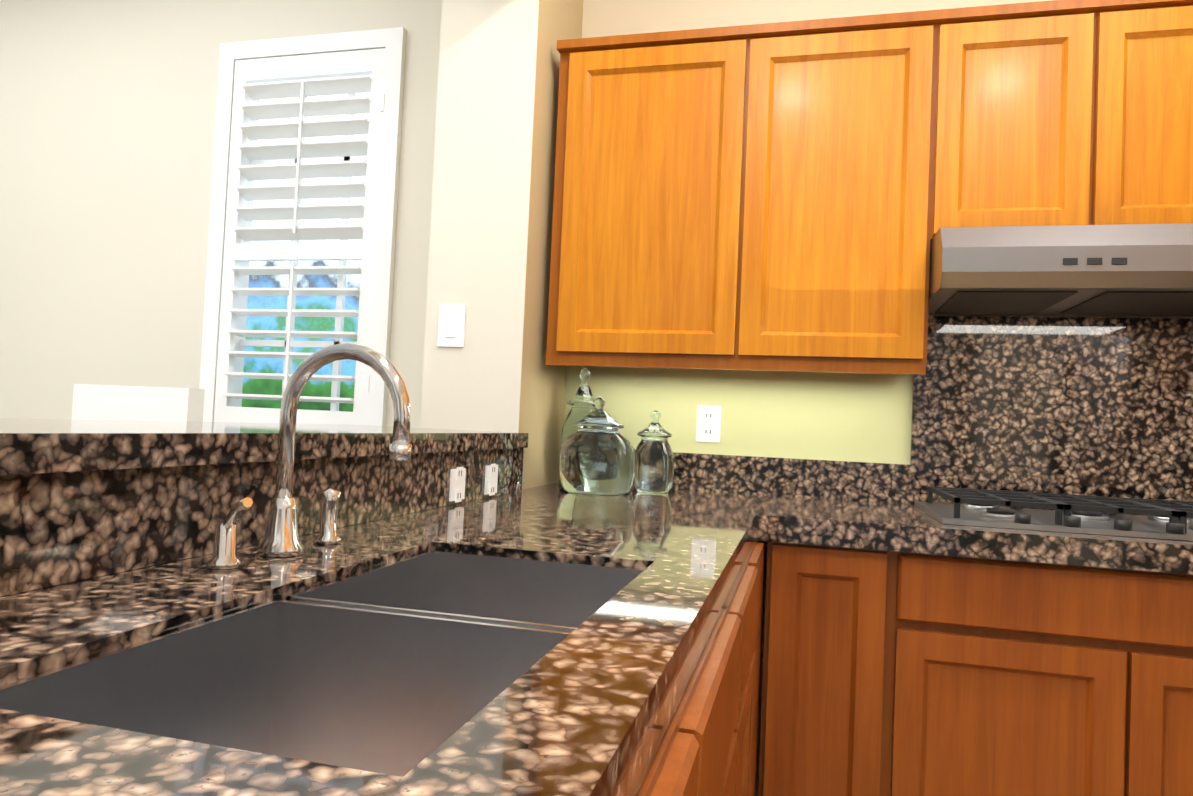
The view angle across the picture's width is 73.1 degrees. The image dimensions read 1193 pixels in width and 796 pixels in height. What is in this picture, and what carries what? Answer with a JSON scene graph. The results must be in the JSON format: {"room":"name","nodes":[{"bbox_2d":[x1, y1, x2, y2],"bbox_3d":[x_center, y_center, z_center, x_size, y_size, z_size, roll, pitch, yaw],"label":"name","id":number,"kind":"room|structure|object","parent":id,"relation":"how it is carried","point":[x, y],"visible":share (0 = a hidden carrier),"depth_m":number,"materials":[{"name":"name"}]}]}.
{"room":"kitchen","nodes":[
{"label":"kitchen","id":0,"kind":"room"},
{"bbox_2d":[420,0,582,488],"bbox_3d":[-1.138,-0.639,-0.820,0.300,3.350,7.290,2,-2,15],"label":"wall","id":1,"kind":"structure","parent":0,"point":[493,176],"depth_m":2.30,"materials":[{"name":"beige paint"}]},
{"bbox_2d":[0,418,528,596],"bbox_3d":[-0.856,0.100,0.745,0.550,0.159,3.194,2,-2,15],"label":"backsplash","id":2,"kind":"structure","parent":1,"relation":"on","point":[81,499],"depth_m":1.02,"materials":[{"name":"brown stone"}]},
{"bbox_2d":[449,467,465,502],"bbox_3d":[-0.309,0.193,1.798,0.008,0.078,0.070,2,-2,15],"label":"outlet","id":3,"kind":"object","parent":2,"relation":"attached to","point":[457,484],"visible":1,"depth_m":1.79,"materials":[{"name":"white plastic"}]},
{"bbox_2d":[484,463,497,495],"bbox_3d":[-0.259,0.202,1.992,0.008,0.078,0.070,2,-2,15],"label":"outlet","id":4,"kind":"object","parent":2,"relation":"attached to","point":[491,477],"visible":1,"depth_m":1.98,"materials":[{"name":"white plastic"}]},
{"bbox_2d":[437,304,465,346],"bbox_3d":[-0.413,-0.206,2.291,0.080,0.120,0.008,2,-2,15],"label":"switch plate","id":5,"kind":"object","parent":1,"relation":"attached to","point":[451,327],"visible":1,"depth_m":2.29,"materials":[{"name":"white plastic"}]},
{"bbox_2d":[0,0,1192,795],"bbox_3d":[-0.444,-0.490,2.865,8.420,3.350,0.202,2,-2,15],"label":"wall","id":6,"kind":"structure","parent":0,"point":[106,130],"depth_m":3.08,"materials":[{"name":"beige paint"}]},
{"bbox_2d":[199,27,406,425],"bbox_3d":[-1.066,-0.554,2.970,0.760,1.530,0.175,2,-2,15],"label":"window shutters","id":7,"kind":"object","parent":6,"relation":"attached to","point":[251,73],"visible":0.79,"depth_m":2.92,"materials":[{"name":"white wood"}]},
{"bbox_2d":[546,23,776,370],"bbox_3d":[0.205,-0.570,2.425,0.611,0.920,0.325,2,-2,15],"label":"upper cabinet","id":8,"kind":"object","parent":6,"relation":"attached to","point":[664,157],"depth_m":2.27,"materials":[{"name":"brown wood"}]},
{"bbox_2d":[696,405,720,442],"bbox_3d":[0.352,0.081,2.527,0.075,0.115,0.008,2,-2,15],"label":"outlet","id":9,"kind":"object","parent":6,"relation":"attached to","point":[708,425],"visible":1,"depth_m":2.52,"materials":[{"name":"white plastic"}]},
{"bbox_2d":[765,7,972,374],"bbox_3d":[0.677,-0.553,2.302,0.609,0.920,0.325,2,-2,15],"label":"upper cabinet","id":10,"kind":"object","parent":6,"relation":"attached to","point":[793,196],"depth_m":2.14,"materials":[{"name":"brown wood"}]},
{"bbox_2d":[928,223,1192,315],"bbox_3d":[1.234,-0.319,2.053,0.724,0.158,0.468,2,-2,15],"label":"range hood","id":11,"kind":"object","parent":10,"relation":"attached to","point":[1116,270],"visible":1,"depth_m":1.89,"materials":[{"name":"silver metal"}]},
{"bbox_2d":[965,0,1132,226],"bbox_3d":[1.128,-0.699,2.191,0.430,0.595,0.325,2,-2,15],"label":"upper cabinet","id":12,"kind":"object","parent":6,"relation":"attached to","point":[1051,82],"depth_m":2.03,"materials":[{"name":"brown wood"}]},
{"bbox_2d":[1129,0,1192,223],"bbox_3d":[1.421,-0.689,2.115,0.424,0.595,0.325,2,-2,15],"label":"upper cabinet","id":13,"kind":"object","parent":6,"relation":"attached to","point":[1161,162],"depth_m":1.97,"materials":[{"name":"brown wood"}]},
{"bbox_3d":[-1.432,1.079,-0.715,8.420,0.100,7.490,2,-2,15],"label":"floor","id":14,"kind":"structure","parent":0,"visible":0},
{"bbox_2d":[72,384,204,421],"bbox_3d":[-1.600,0.537,2.458,0.468,1.170,0.490,2,-2,15],"label":"dining chair","id":15,"kind":"object","parent":14,"relation":"on","point":[109,402],"visible":0.06,"depth_m":2.63,"materials":[{"name":"white fabric"}]},
{"bbox_2d":[636,740,751,795],"bbox_3d":[-0.248,0.810,0.796,0.670,0.640,1.008,2,-2,15],"label":"base cabinet","id":16,"kind":"object","parent":14,"relation":"on","point":[660,780],"depth_m":0.64,"materials":[{"name":"brown wood"}]},
{"bbox_2d":[651,552,763,795],"bbox_3d":[-0.088,0.726,1.400,0.670,0.860,0.493,2,-2,15],"label":"base cabinet","id":17,"kind":"object","parent":14,"relation":"on","point":[708,746],"depth_m":1.01,"materials":[{"name":"brown wood"}]},
{"bbox_2d":[0,452,779,795],"bbox_3d":[-0.188,0.189,0.965,0.690,0.173,3.287,2,-2,15],"label":"countertop","id":18,"kind":"structure","parent":17,"relation":"on","point":[592,716],"depth_m":0.71,"materials":[{"name":"brown stone"}]},
{"bbox_2d":[205,343,411,568],"bbox_3d":[-0.348,0.069,1.057,0.214,0.286,0.285,2,-2,15],"label":"faucet","id":19,"kind":"object","parent":18,"relation":"on","point":[281,539],"visible":1,"depth_m":1.07,"materials":[{"name":"silver metal"}]},
{"bbox_2d":[0,550,644,776],"bbox_3d":[-0.185,0.329,0.835,0.342,0.208,0.742,2,-2,15],"label":"sink","id":20,"kind":"object","parent":18,"relation":"in","point":[402,668],"visible":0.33,"depth_m":0.83,"materials":[{"name":"silver metal"}]},
{"bbox_2d":[561,368,595,444],"bbox_3d":[-0.043,0.089,2.499,0.130,0.365,0.130,2,-2,15],"label":"glass jar","id":21,"kind":"object","parent":18,"relation":"on","point":[581,402],"visible":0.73,"depth_m":2.47,"materials":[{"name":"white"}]},
{"bbox_2d":[558,397,634,494],"bbox_3d":[0.004,0.132,2.289,0.216,0.270,0.216,2,-2,15],"label":"glass jar","id":22,"kind":"object","parent":18,"relation":"on","point":[597,454],"visible":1,"depth_m":2.21,"materials":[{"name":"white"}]},
{"bbox_2d":[749,540,763,551],"bbox_3d":[0.005,0.742,1.761,0.670,0.860,0.376,2,-2,15],"label":"base cabinet","id":23,"kind":"object","parent":14,"relation":"on","point":[757,546],"depth_m":1.79,"materials":[{"name":"brown wood"}]},
{"bbox_2d":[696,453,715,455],"bbox_3d":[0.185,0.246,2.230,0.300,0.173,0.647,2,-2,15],"label":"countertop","id":24,"kind":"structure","parent":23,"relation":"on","point":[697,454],"depth_m":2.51,"materials":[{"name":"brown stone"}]},
{"bbox_2d":[634,411,673,492],"bbox_3d":[0.171,0.158,2.399,0.124,0.240,0.124,2,-2,15],"label":"glass jar","id":25,"kind":"object","parent":24,"relation":"on","point":[654,464],"visible":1,"depth_m":2.35,"materials":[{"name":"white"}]},
{"bbox_2d":[758,541,933,795],"bbox_3d":[0.623,0.781,2.110,0.348,0.860,0.608,2,-2,15],"label":"base cabinet","id":26,"kind":"object","parent":14,"relation":"on","point":[891,673],"depth_m":1.83,"materials":[{"name":"brown wood"}]},
{"bbox_2d":[930,554,1192,795],"bbox_3d":[1.178,0.801,1.966,1.084,0.860,0.608,2,-2,15],"label":"base cabinet","id":27,"kind":"object","parent":14,"relation":"on","point":[1047,679],"depth_m":1.72,"materials":[{"name":"brown wood"}]},
{"bbox_2d":[772,316,1192,573],"bbox_3d":[1.555,0.076,1.884,2.212,0.612,0.647,2,-2,15],"label":"countertop","id":28,"kind":"structure","parent":27,"relation":"on","point":[1072,406],"depth_m":2.25,"materials":[{"name":"brown stone"}]},
{"bbox_2d":[915,486,1192,540],"bbox_3d":[1.211,0.281,1.980,0.740,0.060,0.482,2,-2,15],"label":"cooktop","id":29,"kind":"object","parent":28,"relation":"in","point":[1163,519],"visible":1,"depth_m":1.88,"materials":[{"name":"silver metal"}]},
{"label":"outside","id":30,"kind":"structure","parent":0,"visible":0},
{"bbox_2d":[241,75,370,411],"bbox_3d":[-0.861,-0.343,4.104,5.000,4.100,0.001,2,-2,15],"label":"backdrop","id":31,"kind":"structure","parent":30,"point":[274,386],"depth_m":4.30,"materials":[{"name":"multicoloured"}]}
]}

